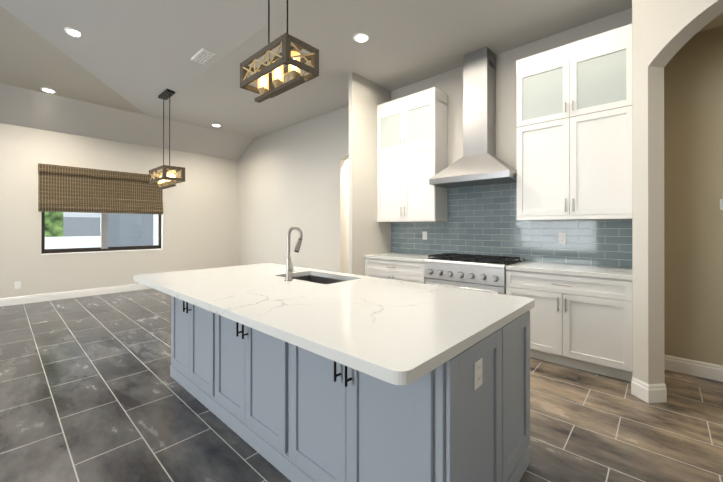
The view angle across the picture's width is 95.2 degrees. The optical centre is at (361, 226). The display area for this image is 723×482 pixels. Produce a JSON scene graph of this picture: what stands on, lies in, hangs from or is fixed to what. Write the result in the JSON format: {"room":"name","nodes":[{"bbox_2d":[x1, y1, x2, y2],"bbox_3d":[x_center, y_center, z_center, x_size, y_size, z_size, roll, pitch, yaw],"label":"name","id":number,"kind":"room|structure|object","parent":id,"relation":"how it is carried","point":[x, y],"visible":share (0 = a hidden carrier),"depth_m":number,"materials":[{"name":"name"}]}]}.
{"room":"kitchen","nodes":[
{"label":"kitchen","id":0,"kind":"room"},
{"bbox_2d":[0,123,239,297],"bbox_3d":[-6.144,-0.578,5.367,0.150,3.800,8.950,0,0,42],"label":"wall","id":1,"kind":"structure","parent":0,"point":[198,219],"depth_m":6.49,"materials":[{"name":"paint"}]},
{"bbox_2d":[15,281,20,288],"bbox_3d":[-5.825,0.992,5.595,0.008,0.118,0.072,0,0,42],"label":"outlet","id":2,"kind":"object","parent":1,"relation":"attached to","point":[17,285],"visible":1,"depth_m":5.60,"materials":[{"name":"white plastic"}]},
{"bbox_2d":[0,283,151,306],"bbox_3d":[-6.133,1.254,5.253,0.016,0.135,8.800,0,0,42],"label":"baseboard","id":3,"kind":"structure","parent":1,"relation":"attached to","point":[18,300],"depth_m":6.07,"materials":[{"name":"white wood"}]},
{"bbox_2d":[38,163,162,214],"bbox_3d":[-4.982,-0.681,6.480,0.058,0.839,1.948,0,0,42],"label":"window shade","id":4,"kind":"object","parent":1,"relation":"attached to","point":[72,189],"visible":0.94,"depth_m":6.34,"materials":[{"name":"brown wicker"}]},
{"bbox_2d":[41,212,161,254],"bbox_3d":[-5.029,-0.206,6.549,0.122,1.420,1.900,0,0,42],"label":"window","id":5,"kind":"structure","parent":1,"relation":"in","point":[104,247],"depth_m":6.49,"materials":[{"name":"clear glass"}]},
{"bbox_2d":[0,0,722,159],"bbox_3d":[-1.285,-2.123,2.053,11.500,0.820,10.600,0,0,42],"label":"ceiling","id":6,"kind":"structure","parent":0,"point":[114,70],"depth_m":4.19,"materials":[{"name":"grey paint"}]},
{"bbox_2d":[40,87,55,92],"bbox_3d":[-4.940,-2.154,5.212,0.183,0.028,0.183,0,0,42],"label":"recessed light","id":7,"kind":"object","parent":6,"relation":"in","point":[48,89],"visible":0.94,"depth_m":5.18,"materials":[{"name":"white"}]},
{"bbox_2d":[64,27,79,36],"bbox_3d":[-3.461,-2.342,3.985,0.183,0.028,0.183,0,0,42],"label":"recessed light","id":8,"kind":"object","parent":6,"relation":"in","point":[72,32],"visible":0.71,"depth_m":3.96,"materials":[{"name":"white"}]},
{"bbox_2d":[149,89,184,189],"bbox_3d":[-3.148,-1.398,5.335,0.728,1.545,0.318,0,0,42],"label":"dining pendant light","id":9,"kind":"object","parent":6,"relation":"hanging from","point":[167,177],"visible":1,"depth_m":5.23,"materials":[{"name":"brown wood"}]},
{"bbox_2d":[191,48,214,63],"bbox_3d":[-1.992,-2.161,4.200,0.360,0.042,0.200,0,0,42],"label":"ceiling vent","id":10,"kind":"object","parent":6,"relation":"in","point":[202,56],"visible":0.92,"depth_m":4.16,"materials":[{"name":"white metal"}]},
{"bbox_2d":[240,0,318,102],"bbox_3d":[-0.615,-1.617,2.429,0.608,1.257,0.288,0,0,42],"label":"pendant light","id":11,"kind":"object","parent":6,"relation":"hanging from","point":[276,86],"visible":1,"depth_m":2.33,"materials":[{"name":"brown wood"}]},
{"bbox_2d":[353,33,368,42],"bbox_3d":[-0.002,-2.136,3.725,0.183,0.028,0.183,0,0,42],"label":"recessed light","id":12,"kind":"object","parent":6,"relation":"in","point":[361,37],"visible":0.9,"depth_m":3.71,"materials":[{"name":"white"}]},
{"bbox_2d":[0,288,722,481],"bbox_3d":[-1.335,1.347,1.992,11.800,0.060,10.750,0,0,42],"label":"floor","id":13,"kind":"structure","parent":0,"point":[92,389],"depth_m":2.28,"materials":[{"name":"tile"}]},
{"bbox_2d":[168,294,534,481],"bbox_3d":[-0.385,0.881,2.366,2.679,0.874,1.037,0,0,42],"label":"kitchen island","id":14,"kind":"object","parent":13,"relation":"on","point":[290,371],"depth_m":1.54,"materials":[{"name":"grey wood"}]},
{"bbox_2d":[133,263,534,389],"bbox_3d":[-0.460,0.423,2.285,2.720,0.040,1.280,0,0,42],"label":"island countertop","id":15,"kind":"structure","parent":14,"relation":"on","point":[390,331],"depth_m":1.58,"materials":[{"name":"white stone"}]},
{"bbox_2d":[284,226,302,280],"bbox_3d":[-0.492,0.199,2.473,0.109,0.405,0.163,0,0,42],"label":"faucet","id":16,"kind":"object","parent":15,"relation":"on","point":[289,267],"depth_m":2.45,"materials":[{"name":"silver metal"}]},
{"bbox_2d":[292,275,343,283],"bbox_3d":[-0.360,0.559,2.654,0.674,0.230,0.404,0,0,42],"label":"sink","id":17,"kind":"object","parent":15,"relation":"in","point":[322,279],"depth_m":2.90,"materials":[{"name":"silver metal"}]},
{"bbox_2d":[364,252,433,283],"bbox_3d":[0.608,0.863,4.606,0.988,0.915,0.664,0,0,42],"label":"base cabinet","id":18,"kind":"object","parent":13,"relation":"on","point":[402,267],"visible":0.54,"depth_m":4.38,"materials":[{"name":"white wood"}]},
{"bbox_2d":[364,252,433,262],"bbox_3d":[0.616,0.426,4.617,0.987,0.040,0.636,0,0,42],"label":"countertop","id":19,"kind":"structure","parent":18,"relation":"on","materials":[{"name":"white stone"}]},
{"bbox_2d":[424,253,523,294],"bbox_3d":[1.313,0.837,3.931,0.952,0.965,0.689,0,0,42],"label":"range","id":20,"kind":"object","parent":13,"relation":"on","point":[483,273],"visible":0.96,"depth_m":3.71,"materials":[{"name":"silver metal"}]},
{"bbox_2d":[505,261,631,381],"bbox_3d":[2.061,0.861,3.281,1.018,0.915,0.664,0,0,42],"label":"base cabinet","id":21,"kind":"object","parent":13,"relation":"on","point":[581,317],"visible":0.81,"depth_m":3.00,"materials":[{"name":"white wood"}]},
{"bbox_2d":[505,261,631,279],"bbox_3d":[2.070,0.424,3.290,1.017,0.040,0.636,0,0,42],"label":"countertop","id":22,"kind":"structure","parent":21,"relation":"on","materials":[{"name":"white stone"}]},
{"bbox_2d":[348,72,391,275],"bbox_3d":[0.140,-0.579,4.882,0.068,3.800,0.875,0,0,42],"label":"wall","id":23,"kind":"structure","parent":0,"point":[366,236],"depth_m":4.72,"materials":[{"name":"paint"}]},
{"bbox_2d":[236,9,722,365],"bbox_3d":[1.129,-0.579,4.688,11.490,3.800,0.150,0,0,42],"label":"wall","id":24,"kind":"structure","parent":0,"point":[314,180],"depth_m":3.74,"materials":[{"name":"paint"}]},
{"bbox_2d":[377,87,447,221],"bbox_3d":[0.696,-0.939,4.718,0.970,1.740,0.384,0,0,42],"label":"upper cabinet","id":25,"kind":"object","parent":24,"relation":"attached to","point":[412,144],"visible":1,"depth_m":4.52,"materials":[{"name":"white wood"}]},
{"bbox_2d":[429,47,516,187],"bbox_3d":[1.378,-1.326,4.005,0.970,1.605,0.516,0,0,42],"label":"range hood","id":26,"kind":"object","parent":24,"relation":"attached to","point":[479,163],"visible":0.9,"depth_m":3.97,"materials":[{"name":"silver metal"}]},
{"bbox_2d":[391,182,631,267],"bbox_3d":[1.562,-0.103,4.183,2.970,1.014,0.008,0,0,42],"label":"tile backsplash","id":27,"kind":"structure","parent":24,"relation":"attached to","point":[481,220],"depth_m":4.00,"materials":[{"name":"blue tile"}]},
{"bbox_2d":[422,231,426,239],"bbox_3d":[0.911,0.131,4.763,0.072,0.118,0.008,0,0,42],"label":"outlet","id":28,"kind":"object","parent":27,"relation":"attached to","point":[424,235],"visible":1,"depth_m":4.76,"materials":[{"name":"white plastic"}]},
{"bbox_2d":[558,233,565,243],"bbox_3d":[2.187,0.129,3.599,0.072,0.118,0.008,0,0,42],"label":"outlet","id":29,"kind":"object","parent":27,"relation":"attached to","point":[561,238],"visible":1,"depth_m":3.60,"materials":[{"name":"white plastic"}]},
{"bbox_2d":[516,24,631,219],"bbox_3d":[2.162,-0.941,3.381,1.000,1.740,0.384,0,0,42],"label":"upper cabinet","id":30,"kind":"object","parent":24,"relation":"attached to","point":[574,130],"visible":0.92,"depth_m":3.23,"materials":[{"name":"white wood"}]},
{"bbox_2d":[664,355,722,381],"bbox_3d":[4.031,1.250,1.925,3.480,0.135,0.016,0,0,42],"label":"baseboard","id":31,"kind":"structure","parent":24,"relation":"attached to","point":[695,368],"depth_m":2.92,"materials":[{"name":"white wood"}]},
{"bbox_2d":[720,199,722,209],"bbox_3d":[3.098,-0.187,2.773,0.120,0.090,0.024,0,0,42],"label":"thermostat","id":32,"kind":"object","parent":24,"relation":"attached to","point":[721,204],"visible":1,"depth_m":2.80,"materials":[{"name":"white plastic"}]},
{"bbox_2d":[628,0,632,376],"bbox_3d":[2.440,-0.582,2.853,0.118,3.800,0.774,0,0,42],"label":"wall","id":33,"kind":"structure","parent":0,"point":[630,11],"depth_m":2.60,"materials":[{"name":"paint"}]},
{"bbox_2d":[633,0,722,383],"bbox_3d":[2.451,-0.585,0.287,0.135,3.800,4.675,0,0,-6],"label":"wall","id":34,"kind":"structure","parent":0,"point":[665,32],"depth_m":2.49,"materials":[{"name":"paint"}]},
{"bbox_2d":[631,377,666,402],"bbox_3d":[2.177,1.250,2.507,0.206,0.135,0.123,0,0,42],"label":"baseboard","id":35,"kind":"structure","parent":34,"relation":"attached to","point":[649,393],"depth_m":2.48,"materials":[{"name":"white wood"}]},
{"label":"outside","id":36,"kind":"structure","parent":0,"visible":0},
{"bbox_2d":[45,212,157,248],"bbox_3d":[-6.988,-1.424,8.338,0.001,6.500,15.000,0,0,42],"label":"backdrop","id":37,"kind":"structure","parent":36,"point":[128,225],"depth_m":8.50,"materials":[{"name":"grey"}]}
]}

